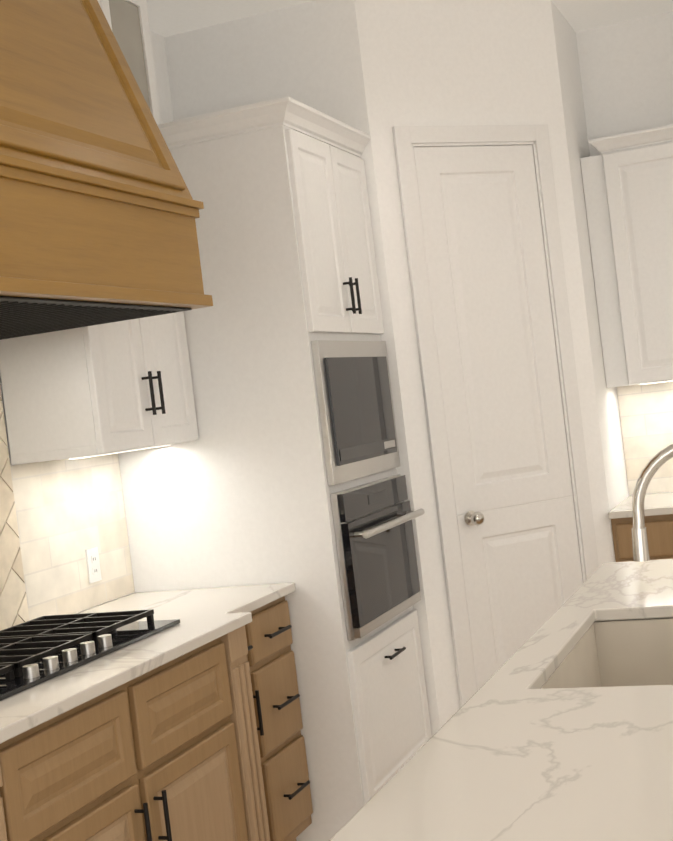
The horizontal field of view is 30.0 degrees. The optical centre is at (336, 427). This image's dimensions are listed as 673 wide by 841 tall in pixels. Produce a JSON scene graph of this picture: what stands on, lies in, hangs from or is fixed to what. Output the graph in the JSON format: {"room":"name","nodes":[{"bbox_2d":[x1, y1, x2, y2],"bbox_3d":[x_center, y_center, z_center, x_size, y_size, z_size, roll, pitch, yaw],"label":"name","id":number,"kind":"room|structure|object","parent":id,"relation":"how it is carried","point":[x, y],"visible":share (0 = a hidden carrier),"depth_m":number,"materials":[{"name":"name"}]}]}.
{"room":"kitchen","nodes":[
{"label":"kitchen","id":0,"kind":"room"},
{"bbox_2d":[0,31,173,613],"bbox_3d":[-1.917,0.157,1.704,0.100,3.100,7.558,-6,1,21],"label":"wall","id":1,"kind":"structure","parent":0,"point":[162,77],"depth_m":5.12,"materials":[{"name":"white paint"}]},
{"bbox_2d":[0,387,28,630],"bbox_3d":[-1.231,0.181,3.313,0.008,0.968,1.245,-6,1,21],"label":"backsplash","id":2,"kind":"structure","parent":1,"relation":"attached to","point":[13,606],"depth_m":3.85,"materials":[{"name":"tile"}]},
{"bbox_2d":[10,453,134,620],"bbox_3d":[-1.209,0.409,3.307,0.007,0.511,2.554,-6,1,21],"label":"backsplash","id":3,"kind":"structure","parent":1,"relation":"attached to","point":[69,512],"depth_m":4.16,"materials":[{"name":"beige tile"}]},
{"bbox_2d":[85,547,101,583],"bbox_3d":[-0.822,0.464,4.263,0.010,0.114,0.070,-6,1,21],"label":"electrical outlet","id":4,"kind":"object","parent":3,"relation":"attached to","point":[93,564],"visible":1,"depth_m":4.25,"materials":[{"name":"plastic"}]},
{"bbox_2d":[0,0,198,464],"bbox_3d":[-0.821,-0.741,4.113,0.366,1.657,0.638,-6,1,21],"label":"upper cabinet","id":5,"kind":"object","parent":1,"relation":"attached to","point":[100,389],"visible":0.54,"depth_m":3.89,"materials":[{"name":"white wood"}]},
{"bbox_2d":[0,0,212,339],"bbox_3d":[-1.001,-0.896,3.144,0.762,1.273,1.360,-6,1,21],"label":"range hood","id":6,"kind":"object","parent":1,"relation":"attached to","point":[100,207],"visible":1,"depth_m":3.16,"materials":[{"name":"wood"}]},
{"bbox_2d":[164,0,628,735],"bbox_3d":[0.355,-0.183,5.609,1.576,3.100,1.382,-6,1,21],"label":"wall","id":7,"kind":"structure","parent":0,"point":[376,70],"depth_m":5.04,"materials":[{"name":"white paint"}]},
{"bbox_2d":[392,124,598,707],"bbox_3d":[0.700,0.052,5.108,0.514,2.568,0.549,-6,1,21],"label":"pantry door","id":8,"kind":"structure","parent":7,"relation":"in","point":[480,217],"depth_m":5.09,"materials":[{"name":"white wood"}]},
{"bbox_2d":[146,0,672,36],"bbox_3d":[1.590,-1.849,0.982,7.540,0.080,8.940,-6,1,21],"label":"ceiling","id":9,"kind":"structure","parent":0,"point":[166,18],"depth_m":5.06,"materials":[{"name":"white paint"}]},
{"bbox_2d":[576,12,672,495],"bbox_3d":[4.079,-0.613,4.850,5.964,3.100,0.100,-6,1,21],"label":"wall","id":10,"kind":"structure","parent":0,"point":[626,70],"depth_m":5.78,"materials":[{"name":"white paint"}]},
{"bbox_2d":[580,125,672,387],"bbox_3d":[1.591,-0.767,5.527,0.892,1.089,0.366,-6,1,21],"label":"upper cabinet","id":11,"kind":"object","parent":10,"relation":"attached to","point":[628,193],"visible":1,"depth_m":5.49,"materials":[{"name":"white wood"}]},
{"bbox_2d":[617,381,672,494],"bbox_3d":[2.619,-0.083,5.381,2.762,0.511,0.007,-6,1,21],"label":"backsplash","id":12,"kind":"structure","parent":10,"relation":"attached to","point":[646,414],"depth_m":5.83,"materials":[{"name":"beige tile"}]},
{"bbox_3d":[1.965,1.308,1.039,7.540,0.080,8.940,-6,1,21],"label":"floor","id":13,"kind":"structure","parent":0,"visible":0},
{"bbox_2d":[0,628,267,840],"bbox_3d":[-0.776,1.102,3.249,0.707,0.898,1.164,-6,1,21],"label":"base cabinet","id":14,"kind":"object","parent":13,"relation":"on","point":[205,742],"depth_m":3.17,"materials":[{"name":"brown wood"}]},
{"bbox_2d":[0,582,295,743],"bbox_3d":[-0.846,0.643,3.183,0.718,0.030,2.554,-6,1,21],"label":"countertop","id":15,"kind":"structure","parent":14,"relation":"on","point":[205,615],"depth_m":3.38,"materials":[{"name":"stone"}]},
{"bbox_2d":[0,609,179,700],"bbox_3d":[-0.866,0.603,3.284,0.480,0.048,1.040,-6,1,21],"label":"cooktop","id":16,"kind":"object","parent":15,"relation":"in","point":[37,651],"visible":1,"depth_m":3.38,"materials":[{"name":"metal"}]},
{"bbox_2d":[240,611,279,840],"bbox_3d":[-0.551,1.063,3.976,0.609,0.898,0.201,-6,1,21],"label":"base cabinet","id":17,"kind":"object","parent":13,"relation":"on","point":[249,632],"depth_m":3.98,"materials":[{"name":"brown wood"}]},
{"bbox_2d":[118,97,431,840],"bbox_3d":[-0.224,0.187,4.670,0.896,2.535,0.818,-6,1,21],"label":"tall cabinet","id":18,"kind":"object","parent":13,"relation":"on","point":[282,469],"visible":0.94,"depth_m":4.32,"materials":[{"name":"wood"}]},
{"bbox_2d":[252,596,312,840],"bbox_3d":[-0.452,1.046,4.236,0.609,0.898,0.357,-6,1,21],"label":"base cabinet","id":19,"kind":"object","parent":13,"relation":"on","point":[275,657],"depth_m":4.13,"materials":[{"name":"brown wood"}]},
{"bbox_2d":[611,514,672,561],"bbox_3d":[1.701,0.768,5.456,0.829,0.898,0.618,-6,1,21],"label":"base cabinet","id":20,"kind":"object","parent":13,"relation":"on","point":[660,534],"visible":0.25,"depth_m":5.24,"materials":[{"name":"brown wood"}]},
{"bbox_2d":[608,492,672,518],"bbox_3d":[2.538,0.206,5.088,2.762,0.030,0.643,-6,1,21],"label":"countertop","id":21,"kind":"structure","parent":20,"relation":"on","point":[658,504],"depth_m":5.33,"materials":[{"name":"stone"}]},
{"bbox_3d":[1.005,0.904,2.502,1.151,0.898,2.393,-6,1,21],"label":"kitchen island","id":22,"kind":"object","parent":13,"relation":"on","visible":0},
{"bbox_2d":[330,559,672,840],"bbox_3d":[0.948,0.441,2.524,1.205,0.030,2.450,-6,1,21],"label":"island countertop","id":23,"kind":"structure","parent":22,"relation":"on","point":[510,749],"depth_m":1.95,"materials":[{"name":"stone"}]},
{"bbox_2d":[541,618,672,688],"bbox_3d":[0.705,0.590,2.695,0.436,0.209,0.816,-6,1,21],"label":"sink","id":24,"kind":"object","parent":23,"relation":"in","point":[637,652],"visible":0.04,"depth_m":3.10,"materials":[{"name":"ceramic"}]},
{"bbox_2d":[631,444,672,561],"bbox_3d":[0.804,0.226,2.656,0.355,0.424,0.095,-6,1,21],"label":"faucet","id":25,"kind":"object","parent":23,"relation":"on","point":[657,461],"visible":1,"depth_m":2.68,"materials":[{"name":"silver metal"}]}
]}

